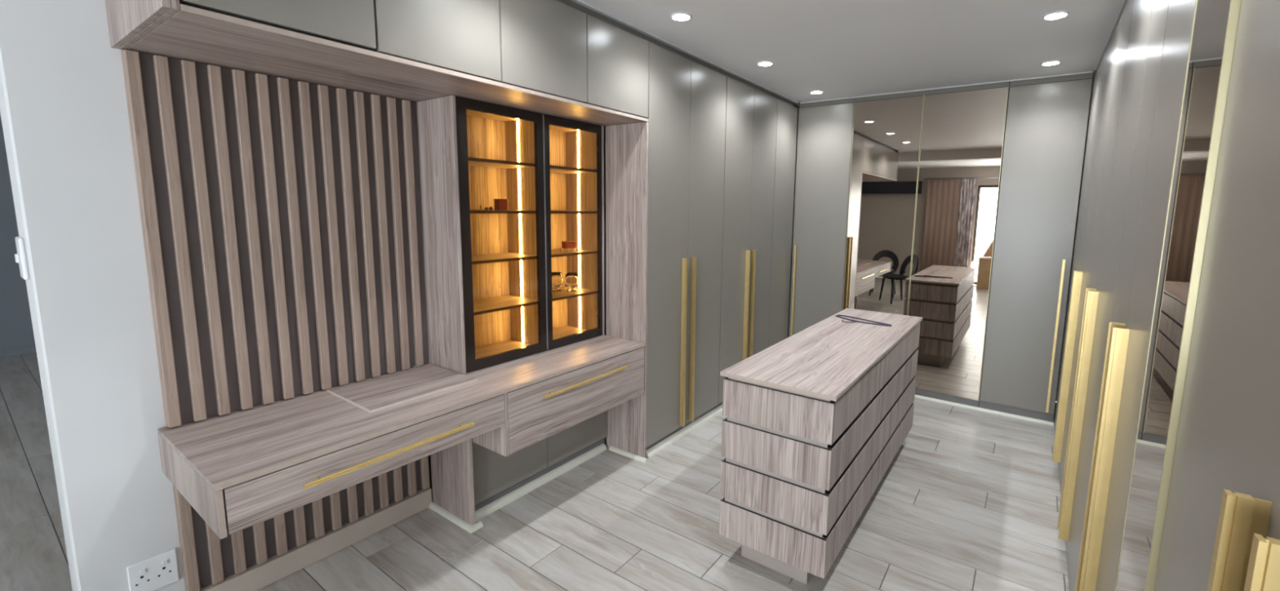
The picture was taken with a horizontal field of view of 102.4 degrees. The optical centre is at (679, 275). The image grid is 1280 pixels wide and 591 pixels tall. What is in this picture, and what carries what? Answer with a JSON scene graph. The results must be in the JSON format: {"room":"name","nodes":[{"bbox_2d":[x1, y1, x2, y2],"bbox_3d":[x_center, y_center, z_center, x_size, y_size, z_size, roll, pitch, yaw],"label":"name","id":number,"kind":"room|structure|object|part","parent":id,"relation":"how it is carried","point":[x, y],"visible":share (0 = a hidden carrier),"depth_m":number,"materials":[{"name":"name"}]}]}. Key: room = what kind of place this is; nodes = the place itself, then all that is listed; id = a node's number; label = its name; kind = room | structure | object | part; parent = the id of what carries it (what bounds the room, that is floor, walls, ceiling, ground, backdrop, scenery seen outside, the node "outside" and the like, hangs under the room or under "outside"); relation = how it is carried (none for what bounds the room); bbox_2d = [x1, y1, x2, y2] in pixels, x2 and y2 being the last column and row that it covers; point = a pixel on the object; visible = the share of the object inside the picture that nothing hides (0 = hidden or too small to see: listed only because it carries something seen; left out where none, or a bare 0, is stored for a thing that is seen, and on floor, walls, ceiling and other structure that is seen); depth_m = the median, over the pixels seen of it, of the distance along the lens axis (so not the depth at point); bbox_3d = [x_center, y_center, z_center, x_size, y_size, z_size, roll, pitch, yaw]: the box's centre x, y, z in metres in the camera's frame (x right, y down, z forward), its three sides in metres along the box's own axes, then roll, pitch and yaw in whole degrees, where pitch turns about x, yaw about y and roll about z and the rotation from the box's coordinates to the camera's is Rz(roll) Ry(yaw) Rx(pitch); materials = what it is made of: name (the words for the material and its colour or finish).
{"room":"walk-in closet","nodes":[
{"label":"walk-in closet","id":0,"kind":"room"},
{"bbox_2d":[0,113,35,350],"bbox_3d":[-6.556,-0.524,5.540,0.100,2.599,8.940,6,9,34],"label":"wall","id":1,"kind":"structure","parent":0,"point":[16,331],"depth_m":5.19,"materials":[{"name":"grey paint"}]},
{"bbox_2d":[0,345,36,357],"bbox_3d":[-7.421,0.889,4.383,0.015,0.070,5.790,6,9,34],"label":"baseboard","id":2,"kind":"structure","parent":1,"relation":"attached to","point":[11,352],"depth_m":5.27,"materials":[{"name":"grey paint"}]},
{"bbox_2d":[0,0,185,590],"bbox_3d":[-0.665,-0.203,3.800,0.221,2.599,5.175,6,9,34],"label":"wall","id":3,"kind":"structure","parent":0,"point":[64,110],"depth_m":1.72,"materials":[{"name":"white paint"}]},
{"bbox_2d":[14,236,29,279],"bbox_3d":[-2.135,-0.055,1.661,0.108,0.136,0.020,6,9,34],"label":"light switch","id":4,"kind":"object","parent":3,"relation":"attached to","point":[20,257],"visible":1,"depth_m":1.64,"materials":[{"name":"white plastic"}]},
{"bbox_2d":[126,548,179,590],"bbox_3d":[-1.949,1.107,1.901,0.016,0.131,0.129,6,9,34],"label":"power socket","id":5,"kind":"object","parent":3,"relation":"attached to","point":[156,572],"visible":1,"depth_m":1.90,"materials":[{"name":"white plastic"}]},
{"bbox_2d":[139,568,146,574],"bbox_3d":[-1.959,1.081,1.873,0.005,0.016,0.016,6,9,34],"label":"switch","id":6,"kind":"object","parent":5,"relation":"attached to","point":[142,571],"depth_m":1.87,"materials":[{"name":"white plastic"}]},
{"bbox_2d":[161,560,168,565],"bbox_3d":[-1.927,1.075,1.920,0.005,0.016,0.016,6,9,34],"label":"switch","id":7,"kind":"object","parent":5,"relation":"attached to","point":[164,562],"depth_m":1.92,"materials":[{"name":"white plastic"}]},
{"bbox_2d":[120,48,428,428],"bbox_3d":[-1.590,-0.146,2.203,0.052,1.326,0.990,6,9,34],"label":"slatted panel","id":8,"kind":"object","parent":3,"relation":"attached to","point":[281,217],"visible":0.99,"depth_m":2.08,"materials":[{"name":"brown wood"}]},
{"bbox_2d":[173,455,430,590],"bbox_3d":[-1.615,0.858,2.319,0.052,0.648,0.955,6,9,34],"label":"slatted panel","id":9,"kind":"object","parent":3,"relation":"attached to","point":[207,559],"visible":0.41,"depth_m":2.19,"materials":[{"name":"brown wood"}]},
{"bbox_2d":[200,488,431,590],"bbox_3d":[-1.622,1.231,2.358,0.059,0.098,0.971,6,9,34],"label":"skirting board","id":10,"kind":"object","parent":3,"relation":"attached to","point":[255,577],"visible":0.83,"depth_m":2.32,"materials":[{"name":"white wood"}]},
{"bbox_2d":[105,0,648,126],"bbox_3d":[-1.034,-1.075,2.325,0.667,0.498,2.048,6,9,34],"label":"upper cabinet","id":11,"kind":"object","parent":3,"relation":"attached to","point":[564,59],"visible":0.91,"depth_m":1.99,"materials":[{"name":"grey wood"}]},
{"bbox_3d":[-1.610,-0.976,1.495,0.666,0.498,0.016,6,9,34],"label":"panel","id":12,"kind":"part","parent":11,"relation":"part of","materials":[{"name":"grey wood"}]},
{"bbox_3d":[-1.187,-0.965,1.544,0.017,0.420,0.489,6,9,34],"label":"door","id":13,"kind":"part","parent":11,"relation":"part of","materials":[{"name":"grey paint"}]},
{"bbox_3d":[-0.902,-1.011,1.953,0.019,0.426,0.497,6,9,34],"label":"door","id":14,"kind":"part","parent":11,"relation":"part of","materials":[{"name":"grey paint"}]},
{"bbox_3d":[-0.616,-1.060,2.367,0.019,0.426,0.505,6,9,34],"label":"door","id":15,"kind":"part","parent":11,"relation":"part of","materials":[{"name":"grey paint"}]},
{"bbox_3d":[-0.330,-1.109,2.780,0.019,0.426,0.494,6,9,34],"label":"door","id":16,"kind":"part","parent":11,"relation":"part of","materials":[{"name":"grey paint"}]},
{"bbox_2d":[157,334,644,539],"bbox_3d":[-1.054,0.648,2.535,0.698,0.330,2.031,6,9,34],"label":"desk","id":17,"kind":"object","parent":3,"relation":"attached to","point":[238,470],"visible":0.98,"depth_m":2.04,"materials":[{"name":"grey wood"}]},
{"bbox_3d":[-1.637,0.683,1.711,0.666,0.152,0.016,6,9,34],"label":"panel","id":18,"kind":"part","parent":17,"relation":"part of","materials":[{"name":"grey wood"}]},
{"bbox_3d":[-1.085,0.662,1.942,0.019,0.145,0.981,6,9,34],"label":"drawer","id":19,"kind":"part","parent":17,"relation":"part of","materials":[{"name":"grey wood"}]},
{"bbox_3d":[-1.059,0.662,1.935,0.032,0.015,0.618,6,9,34],"label":"handle","id":20,"kind":"part","parent":17,"relation":"part of","materials":[{"name":"gold metal"}]},
{"bbox_3d":[-0.923,0.675,2.443,0.309,0.304,0.016,6,9,34],"label":"panel","id":21,"kind":"part","parent":17,"relation":"part of","materials":[{"name":"grey wood"}]},
{"bbox_2d":[415,95,604,374],"bbox_3d":[-0.905,-0.232,2.946,0.331,1.326,1.016,6,9,34],"label":"display cabinet","id":22,"kind":"object","parent":17,"relation":"on","point":[491,300],"visible":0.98,"depth_m":2.91,"materials":[{"name":"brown wood"}]},
{"bbox_3d":[-1.187,-0.183,2.538,0.331,1.326,0.018,6,9,34],"label":"panel","id":23,"kind":"part","parent":22,"relation":"part of","materials":[{"name":"grey wood"}]},
{"bbox_2d":[493,199,508,209],"bbox_3d":[-0.985,-0.390,2.829,0.048,0.061,0.063,6,9,34],"label":"trinket box","id":24,"kind":"object","parent":22,"relation":"on","point":[500,204],"visible":0.91,"depth_m":2.81,"materials":[{"name":"red metal"}]},
{"bbox_2d":[467,160,534,168],"bbox_3d":[-1.042,-0.594,2.712,0.287,0.016,0.510,6,9,34],"label":"shelf","id":25,"kind":"object","parent":22,"relation":"attached to","point":[472,163],"depth_m":2.75,"materials":[{"name":"brown wood"}]},
{"bbox_3d":[-0.909,-0.198,2.671,0.021,1.320,0.511,6,9,34],"label":"door","id":26,"kind":"part","parent":22,"relation":"part of","materials":[{"name":"clear glass"}]},
{"bbox_2d":[470,209,535,213],"bbox_3d":[-1.046,-0.340,2.745,0.287,0.016,0.510,6,9,34],"label":"shelf","id":27,"kind":"object","parent":22,"relation":"attached to","point":[472,211],"depth_m":2.69,"materials":[{"name":"brown wood"}]},
{"bbox_2d":[471,252,536,264],"bbox_3d":[-1.050,-0.091,2.777,0.287,0.016,0.510,6,9,34],"label":"shelf","id":28,"kind":"object","parent":22,"relation":"attached to","point":[477,257],"depth_m":2.82,"materials":[{"name":"brown wood"}]},
{"bbox_2d":[473,295,537,312],"bbox_3d":[-1.054,0.165,2.811,0.287,0.016,0.510,6,9,34],"label":"shelf","id":29,"kind":"object","parent":22,"relation":"attached to","point":[482,304],"depth_m":2.87,"materials":[{"name":"brown wood"}]},
{"bbox_3d":[-1.038,-0.246,3.037,0.008,1.290,0.979,6,9,34],"label":"panel","id":30,"kind":"part","parent":22,"relation":"part of","materials":[{"name":"brown wood"}]},
{"bbox_3d":[-0.905,-0.882,2.869,0.304,0.018,0.979,6,9,34],"label":"panel","id":31,"kind":"part","parent":22,"relation":"part of","materials":[{"name":"brown wood"}]},
{"bbox_3d":[-0.926,0.416,3.038,0.304,0.018,0.979,6,9,34],"label":"panel","id":32,"kind":"part","parent":22,"relation":"part of","materials":[{"name":"brown wood"}]},
{"bbox_2d":[551,271,563,291],"bbox_3d":[-0.793,0.041,3.285,0.092,0.116,0.092,6,9,34],"label":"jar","id":33,"kind":"object","parent":22,"relation":"on","point":[557,277],"visible":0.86,"depth_m":3.26,"materials":[{"name":"clear glass"}]},
{"bbox_2d":[559,240,578,252],"bbox_3d":[-0.690,-0.178,3.188,0.056,0.063,0.112,6,9,34],"label":"box","id":34,"kind":"object","parent":22,"relation":"on","point":[568,245],"visible":1,"depth_m":3.16,"materials":[{"name":"red metal"}]},
{"bbox_3d":[-0.689,-0.206,3.185,0.044,0.008,0.086,6,9,34],"label":"lid","id":35,"kind":"part","parent":34,"relation":"part of","materials":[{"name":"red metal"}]},
{"bbox_2d":[564,272,578,291],"bbox_3d":[-0.690,0.044,3.276,0.092,0.116,0.092,6,9,34],"label":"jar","id":36,"kind":"object","parent":22,"relation":"on","point":[571,279],"visible":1,"depth_m":3.24,"materials":[{"name":"clear glass"}]},
{"bbox_2d":[551,210,595,213],"bbox_3d":[-0.764,-0.389,3.152,0.287,0.016,0.452,6,9,34],"label":"shelf","id":37,"kind":"object","parent":22,"relation":"attached to","point":[552,211],"depth_m":3.07,"materials":[{"name":"brown wood"}]},
{"bbox_2d":[550,168,595,173],"bbox_3d":[-0.760,-0.643,3.119,0.287,0.016,0.452,6,9,34],"label":"shelf","id":38,"kind":"object","parent":22,"relation":"attached to","point":[553,171],"depth_m":3.17,"materials":[{"name":"brown wood"}]},
{"bbox_3d":[-0.631,-0.245,3.073,0.021,1.320,0.456,6,9,34],"label":"door","id":39,"kind":"part","parent":22,"relation":"part of","materials":[{"name":"clear glass"}]},
{"bbox_2d":[551,248,595,257],"bbox_3d":[-0.768,-0.139,3.185,0.287,0.016,0.452,6,9,34],"label":"shelf","id":40,"kind":"object","parent":22,"relation":"attached to","point":[555,252],"depth_m":3.18,"materials":[{"name":"brown wood"}]},
{"bbox_2d":[551,286,596,298],"bbox_3d":[-0.772,0.117,3.218,0.287,0.016,0.452,6,9,34],"label":"shelf","id":41,"kind":"object","parent":22,"relation":"attached to","point":[581,291],"depth_m":3.24,"materials":[{"name":"brown wood"}]},
{"bbox_3d":[-0.622,-0.281,3.355,0.330,1.326,0.018,6,9,34],"label":"panel","id":42,"kind":"part","parent":22,"relation":"part of","materials":[{"name":"brown wood"}]},
{"bbox_3d":[-0.512,0.639,2.781,0.019,0.298,1.002,6,9,34],"label":"drawer","id":43,"kind":"part","parent":17,"relation":"part of","materials":[{"name":"grey wood"}]},
{"bbox_3d":[-0.490,0.565,2.757,0.032,0.015,0.616,6,9,34],"label":"handle","id":44,"kind":"part","parent":17,"relation":"part of","materials":[{"name":"gold metal"}]},
{"bbox_2d":[0,352,1070,590],"bbox_3d":[-2.680,1.202,3.062,9.360,0.060,8.940,6,9,34],"label":"floor","id":45,"kind":"structure","parent":0,"point":[969,500],"depth_m":2.57,"materials":[{"name":"tile"}]},
{"bbox_2d":[428,502,483,533],"bbox_3d":[-1.164,1.238,2.653,0.383,0.022,0.070,6,9,34],"label":"trim","id":46,"kind":"structure","parent":45,"relation":"on","point":[468,527],"depth_m":2.60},
{"bbox_2d":[428,410,607,525],"bbox_3d":[-0.899,0.899,3.055,0.412,0.598,1.049,6,9,34],"label":"base cabinet","id":47,"kind":"object","parent":45,"relation":"on","point":[465,477],"visible":0.47,"depth_m":2.72,"materials":[{"name":"grey wood"}]},
{"bbox_3d":[-0.920,0.970,2.787,0.018,0.366,0.496,6,9,34],"label":"door","id":48,"kind":"part","parent":47,"relation":"part of","materials":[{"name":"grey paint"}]},
{"bbox_3d":[-0.632,0.921,3.201,0.018,0.366,0.511,6,9,34],"label":"door","id":49,"kind":"part","parent":47,"relation":"part of","materials":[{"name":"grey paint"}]},
{"bbox_2d":[475,443,606,521],"bbox_3d":[-0.784,1.191,3.012,0.034,0.034,1.003,6,9,34],"label":"trim","id":50,"kind":"structure","parent":45,"relation":"on","point":[508,498],"depth_m":2.94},
{"bbox_2d":[608,445,647,463],"bbox_3d":[-0.340,1.163,3.330,0.305,0.022,0.022,6,9,34],"label":"trim","id":51,"kind":"structure","parent":45,"relation":"on","point":[611,448],"depth_m":3.32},
{"bbox_2d":[604,34,726,457],"bbox_3d":[-0.201,-0.177,3.656,0.704,2.598,0.928,6,9,34],"label":"wardrobe","id":52,"kind":"object","parent":45,"relation":"on","point":[664,175],"visible":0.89,"depth_m":3.31,"materials":[{"name":"grey laminate"}]},
{"bbox_3d":[-0.338,0.129,3.231,0.325,2.098,0.018,6,9,34],"label":"panel","id":53,"kind":"part","parent":52,"relation":"part of","materials":[{"name":"grey wood"}]},
{"bbox_3d":[-0.078,-0.143,3.299,0.019,2.468,0.436,6,9,34],"label":"door","id":54,"kind":"part","parent":52,"relation":"part of","materials":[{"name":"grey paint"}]},
{"bbox_3d":[0.023,0.468,3.491,0.038,1.170,0.016,6,9,34],"label":"handle","id":55,"kind":"part","parent":52,"relation":"part of","materials":[{"name":"gold metal"}]},
{"bbox_3d":[0.087,0.457,3.583,0.038,1.170,0.016,6,9,34],"label":"handle","id":56,"kind":"part","parent":52,"relation":"part of","materials":[{"name":"gold metal"}]},
{"bbox_3d":[0.180,-0.188,3.672,0.019,2.468,0.465,6,9,34],"label":"door","id":57,"kind":"part","parent":52,"relation":"part of","materials":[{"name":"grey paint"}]},
{"bbox_2d":[645,404,722,458],"bbox_3d":[0.414,1.051,4.214,0.038,0.038,2.220,6,9,34],"label":"trim","id":58,"kind":"structure","parent":45,"relation":"on","point":[662,445],"depth_m":3.63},
{"bbox_2d":[714,70,777,408],"bbox_3d":[0.315,-0.266,4.402,0.704,2.598,0.886,6,9,34],"label":"wardrobe","id":59,"kind":"object","parent":45,"relation":"on","point":[751,110],"visible":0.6,"depth_m":4.15,"materials":[{"name":"grey laminate"}]},
{"bbox_3d":[0.440,-0.233,4.047,0.019,2.468,0.438,6,9,34],"label":"door","id":60,"kind":"part","parent":59,"relation":"part of","materials":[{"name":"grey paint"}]},
{"bbox_3d":[0.547,0.377,4.247,0.038,1.170,0.016,6,9,34],"label":"handle","id":61,"kind":"part","parent":59,"relation":"part of","materials":[{"name":"gold metal"}]},
{"bbox_3d":[0.605,0.367,4.331,0.038,1.170,0.016,6,9,34],"label":"handle","id":62,"kind":"part","parent":59,"relation":"part of","materials":[{"name":"gold metal"}]},
{"bbox_3d":[0.692,-0.276,4.410,0.019,2.468,0.440,6,9,34],"label":"door","id":63,"kind":"part","parent":59,"relation":"part of","materials":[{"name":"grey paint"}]},
{"bbox_2d":[768,93,797,347],"bbox_3d":[0.682,-0.334,4.966,0.666,2.598,0.459,6,9,34],"label":"wardrobe","id":64,"kind":"object","parent":45,"relation":"on","point":[787,113],"visible":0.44,"depth_m":4.74,"materials":[{"name":"grey paint"}]},
{"bbox_2d":[719,308,922,584],"bbox_3d":[0.896,0.796,2.894,0.507,0.900,1.830,6,9,34],"label":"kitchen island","id":65,"kind":"object","parent":45,"relation":"on","point":[817,417],"visible":1,"depth_m":2.22,"materials":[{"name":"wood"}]},
{"bbox_3d":[0.384,1.116,2.190,0.486,0.163,0.018,6,9,34],"label":"panel","id":66,"kind":"part","parent":65,"relation":"part of","materials":[{"name":"grey wood"}]},
{"bbox_3d":[0.387,0.930,2.165,0.486,0.164,0.018,6,9,34],"label":"panel","id":67,"kind":"part","parent":65,"relation":"part of","materials":[{"name":"grey wood"}]},
{"bbox_3d":[0.390,0.742,2.141,0.486,0.165,0.018,6,9,34],"label":"panel","id":68,"kind":"part","parent":65,"relation":"part of","materials":[{"name":"grey wood"}]},
{"bbox_3d":[0.393,0.554,2.116,0.486,0.166,0.018,6,9,34],"label":"panel","id":69,"kind":"part","parent":65,"relation":"part of","materials":[{"name":"grey wood"}]},
{"bbox_2d":[835,314,891,326],"bbox_3d":[1.136,0.293,3.262,0.162,0.008,0.384,-5,9,-37],"label":"clothes hanger","id":70,"kind":"object","parent":65,"relation":"on","point":[838,315],"visible":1,"depth_m":3.25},
{"bbox_3d":[1.085,1.048,2.792,0.018,0.163,1.774,6,9,34],"label":"drawer","id":71,"kind":"part","parent":65,"relation":"part of","materials":[{"name":"grey wood"}]},
{"bbox_3d":[1.088,0.862,2.768,0.018,0.164,1.774,6,9,34],"label":"drawer","id":72,"kind":"part","parent":65,"relation":"part of","materials":[{"name":"grey wood"}]},
{"bbox_3d":[1.091,0.674,2.743,0.018,0.165,1.774,6,9,34],"label":"drawer","id":73,"kind":"part","parent":65,"relation":"part of","materials":[{"name":"grey wood"}]},
{"bbox_3d":[1.094,0.487,2.719,0.018,0.166,1.774,6,9,34],"label":"drawer","id":74,"kind":"part","parent":65,"relation":"part of","materials":[{"name":"grey wood"}]},
{"bbox_2d":[788,97,855,337],"bbox_3d":[1.469,-0.334,5.066,0.510,2.598,0.655,6,9,34],"label":"wardrobe","id":75,"kind":"object","parent":45,"relation":"on","point":[825,128],"visible":0.58,"depth_m":4.79,"materials":[{"name":"grey paint"}]},
{"bbox_3d":[1.110,0.287,5.011,0.016,1.170,0.038,6,9,34],"label":"handle","id":76,"kind":"part","parent":75,"relation":"part of","materials":[{"name":"gold metal"}]},
{"bbox_2d":[842,81,1009,407],"bbox_3d":[2.167,-0.264,4.614,1.150,2.598,0.617,6,9,34],"label":"wardrobe","id":77,"kind":"object","parent":45,"relation":"on","point":[925,178],"visible":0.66,"depth_m":4.28,"materials":[{"name":"silver metal"}]},
{"bbox_2d":[843,95,923,315],"bbox_3d":[1.752,-0.273,4.527,0.552,2.472,0.004,6,9,34],"label":"mirror","id":78,"kind":"object","parent":77,"relation":"attached to","point":[887,135],"depth_m":4.47,"materials":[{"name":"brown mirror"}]},
{"bbox_3d":[1.752,-0.272,4.527,0.560,2.480,0.006,6,9,34],"label":"edge trim","id":79,"kind":"part","parent":77,"relation":"part of","materials":[{"name":"metal"}]},
{"bbox_3d":[1.757,-0.273,4.535,0.560,2.480,0.014,6,9,34],"label":"mirror door","id":80,"kind":"part","parent":77,"relation":"part of","materials":[{"name":"silver metal"}]},
{"bbox_2d":[908,87,1008,400],"bbox_3d":[2.226,-0.223,4.204,0.576,2.472,0.004,6,9,34],"label":"mirror","id":81,"kind":"object","parent":77,"relation":"attached to","point":[960,144],"depth_m":4.19,"materials":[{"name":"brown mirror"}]},
{"bbox_3d":[2.226,-0.223,4.204,0.584,2.480,0.006,6,9,34],"label":"edge trim","id":82,"kind":"part","parent":77,"relation":"part of","materials":[{"name":"metal"}]},
{"bbox_3d":[2.232,-0.224,4.212,0.584,2.480,0.014,6,9,34],"label":"mirror door","id":83,"kind":"part","parent":77,"relation":"part of","materials":[{"name":"silver metal"}]},
{"bbox_2d":[914,395,1053,426],"bbox_3d":[1.968,1.045,4.523,2.155,0.020,0.020,6,9,34],"label":"trim","id":84,"kind":"structure","parent":45,"relation":"on","point":[1041,421],"depth_m":4.16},
{"bbox_2d":[978,71,1093,422],"bbox_3d":[2.837,-0.191,4.135,0.495,2.598,0.655,6,9,34],"label":"wardrobe","id":85,"kind":"object","parent":45,"relation":"on","point":[1047,117],"visible":0.99,"depth_m":3.88,"materials":[{"name":"grey laminate"}]},
{"bbox_3d":[2.818,0.465,3.850,0.016,1.170,0.038,6,9,34],"label":"handle","id":86,"kind":"part","parent":85,"relation":"part of","materials":[{"name":"gold metal"}]},
{"bbox_2d":[1054,64,1100,431],"bbox_3d":[2.990,-0.091,3.389,0.600,2.598,0.446,6,9,34],"label":"wardrobe","id":87,"kind":"object","parent":45,"relation":"on","point":[1095,90],"visible":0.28,"depth_m":3.52,"materials":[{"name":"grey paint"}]},
{"bbox_2d":[1052,17,1120,492],"bbox_3d":[2.588,-0.026,2.841,0.638,2.598,0.911,6,9,34],"label":"wardrobe","id":88,"kind":"object","parent":45,"relation":"on","point":[1081,277],"visible":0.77,"depth_m":2.98,"materials":[{"name":"grey paint"}]},
{"bbox_3d":[2.350,0.553,3.117,0.038,1.170,0.016,6,9,34],"label":"handle","id":89,"kind":"part","parent":88,"relation":"part of","materials":[{"name":"gold metal"}]},
{"bbox_3d":[2.309,0.560,3.058,0.038,1.170,0.016,6,9,34],"label":"handle","id":90,"kind":"part","parent":88,"relation":"part of","materials":[{"name":"gold metal"}]},
{"bbox_3d":[2.491,-0.062,3.178,0.019,2.518,0.460,6,9,34],"label":"door","id":91,"kind":"part","parent":88,"relation":"part of","materials":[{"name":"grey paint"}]},
{"bbox_2d":[1057,0,1153,590],"bbox_3d":[2.044,0.068,2.056,0.638,2.598,1.001,6,9,34],"label":"wardrobe","id":92,"kind":"object","parent":45,"relation":"on","point":[1135,17],"visible":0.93,"depth_m":2.15,"materials":[{"name":"grey paint"}]},
{"bbox_3d":[1.847,0.640,2.391,0.038,1.170,0.016,6,9,34],"label":"handle","id":93,"kind":"part","parent":92,"relation":"part of","materials":[{"name":"gold metal"}]},
{"bbox_3d":[1.792,0.650,2.311,0.038,1.170,0.016,6,9,34],"label":"handle","id":94,"kind":"part","parent":92,"relation":"part of","materials":[{"name":"gold metal"}]},
{"bbox_3d":[1.978,0.027,2.438,0.019,2.518,0.440,6,9,34],"label":"door","id":95,"kind":"part","parent":92,"relation":"part of","materials":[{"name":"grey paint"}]},
{"bbox_2d":[1075,0,1195,590],"bbox_3d":[1.570,0.149,1.372,0.638,2.598,0.664,6,9,34],"label":"wardrobe","id":96,"kind":"object","parent":45,"relation":"on","point":[1171,22],"visible":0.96,"depth_m":1.48,"materials":[{"name":"grey paint"}]},
{"bbox_3d":[1.341,0.728,1.659,0.038,1.170,0.016,6,9,34],"label":"handle","id":97,"kind":"part","parent":96,"relation":"part of","materials":[{"name":"gold metal"}]},
{"bbox_3d":[1.290,0.736,1.586,0.038,1.170,0.016,6,9,34],"label":"handle","id":98,"kind":"part","parent":96,"relation":"part of","materials":[{"name":"gold metal"}]},
{"bbox_3d":[1.447,0.119,1.671,0.019,2.518,0.305,6,9,34],"label":"door","id":99,"kind":"part","parent":96,"relation":"part of","materials":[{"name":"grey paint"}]},
{"bbox_2d":[1115,0,1241,590],"bbox_3d":[1.288,0.201,0.941,0.612,2.598,0.362,6,9,34],"label":"wardrobe","id":100,"kind":"object","parent":45,"relation":"on","point":[1215,22],"visible":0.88,"depth_m":1.07,"materials":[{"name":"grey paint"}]},
{"bbox_3d":[1.149,0.167,1.252,0.006,2.522,0.003,6,9,34],"label":"edge trim","id":101,"kind":"part","parent":100,"relation":"part of","materials":[{"name":"metal"}]},
{"bbox_2d":[1154,0,1279,590],"bbox_3d":[0.835,0.276,0.309,0.638,2.598,1.196,6,9,34],"label":"wardrobe","id":102,"kind":"object","parent":45,"relation":"on","point":[1221,532],"visible":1,"depth_m":0.76,"materials":[{"name":"grey paint"}]},
{"bbox_3d":[0.667,0.844,0.686,0.038,1.170,0.016,6,9,34],"label":"handle","id":103,"kind":"part","parent":102,"relation":"part of","materials":[{"name":"gold metal"}]},
{"bbox_3d":[0.607,0.854,0.600,0.038,1.170,0.016,6,9,34],"label":"handle","id":104,"kind":"part","parent":102,"relation":"part of","materials":[{"name":"gold metal"}]},
{"bbox_2d":[570,0,1124,115],"bbox_3d":[-2.638,-1.455,2.716,9.560,0.100,9.140,6,9,34],"label":"ceiling","id":105,"kind":"structure","parent":0,"point":[837,48],"depth_m":2.98,"materials":[{"name":"paint"}]},
{"bbox_2d":[670,12,691,21],"bbox_3d":[0.006,-1.355,2.693,0.112,0.008,0.112,6,9,34],"label":"recessed light","id":106,"kind":"object","parent":105,"relation":"in","point":[678,16],"visible":1,"depth_m":2.69,"materials":[{"name":"white plastic"}]},
{"bbox_2d":[672,14,689,20],"bbox_3d":[0.006,-1.355,2.693,0.089,0.001,0.089,6,9,34],"label":"diffuser","id":107,"kind":"object","parent":106,"relation":"attached to","point":[681,17],"depth_m":2.70,"materials":[{"name":"white plastic"}]},
{"bbox_2d":[574,0,797,102],"bbox_3d":[-0.112,-1.403,3.051,0.010,0.009,4.260,6,9,34],"label":"trim","id":108,"kind":"structure","parent":105,"relation":"attached to","point":[578,1],"depth_m":3.12,"materials":[{"name":"white paint"}]},
{"bbox_2d":[756,60,773,66],"bbox_3d":[0.587,-1.455,3.532,0.112,0.008,0.112,6,9,34],"label":"recessed light","id":109,"kind":"object","parent":105,"relation":"in","point":[766,63],"visible":1,"depth_m":3.52,"materials":[{"name":"white plastic"}]},
{"bbox_2d":[758,62,771,65],"bbox_3d":[0.587,-1.456,3.532,0.089,0.001,0.089,6,9,34],"label":"diffuser","id":110,"kind":"object","parent":109,"relation":"attached to","point":[765,63],"depth_m":3.54,"materials":[{"name":"white plastic"}]},
{"bbox_2d":[809,90,823,93],"bbox_3d":[1.162,-1.555,4.362,0.112,0.008,0.112,6,9,34],"label":"recessed light","id":111,"kind":"object","parent":105,"relation":"in","point":[811,91],"visible":1,"depth_m":4.35,"materials":[{"name":"white plastic"}]},
{"bbox_2d":[800,71,1093,103],"bbox_3d":[2.014,-1.520,4.204,2.147,0.009,0.010,6,9,34],"label":"trim","id":112,"kind":"structure","parent":105,"relation":"attached to","point":[1090,71],"depth_m":4.08,"materials":[{"name":"white paint"}]},
{"bbox_2d":[1040,60,1061,66],"bbox_3d":[2.469,-1.410,3.414,0.112,0.008,0.112,6,9,34],"label":"recessed light","id":113,"kind":"object","parent":105,"relation":"in","point":[1049,63],"visible":1,"depth_m":3.41,"materials":[{"name":"white plastic"}]},
{"bbox_2d":[1043,62,1058,65],"bbox_3d":[2.469,-1.411,3.414,0.089,0.001,0.089,6,9,34],"label":"diffuser","id":114,"kind":"object","parent":113,"relation":"attached to","point":[1050,63],"depth_m":3.42,"materials":[{"name":"white plastic"}]},
{"bbox_2d":[1042,10,1069,20],"bbox_3d":[1.902,-1.312,2.596,0.112,0.008,0.112,6,9,34],"label":"recessed light","id":115,"kind":"object","parent":105,"relation":"in","point":[1060,14],"visible":1,"depth_m":2.59,"materials":[{"name":"white plastic"}]},
{"bbox_2d":[1044,13,1066,18],"bbox_3d":[1.902,-1.313,2.596,0.089,0.001,0.089,6,9,34],"label":"diffuser","id":116,"kind":"object","parent":115,"relation":"attached to","point":[1059,15],"depth_m":2.60,"materials":[{"name":"white plastic"}]},
{"bbox_2d":[1095,0,1127,71],"bbox_3d":[1.593,-1.198,1.687,0.010,0.009,4.600,6,9,34],"label":"trim","id":117,"kind":"structure","parent":105,"relation":"attached to","point":[1125,1],"depth_m":2.80,"materials":[{"name":"white paint"}]},
{"bbox_2d":[787,88,1093,401],"bbox_3d":[2.339,-0.303,4.932,3.444,2.599,0.100,6,9,34],"label":"wall","id":118,"kind":"structure","parent":0,"point":[1091,88],"depth_m":4.33,"materials":[{"name":"white paint"}]}
]}

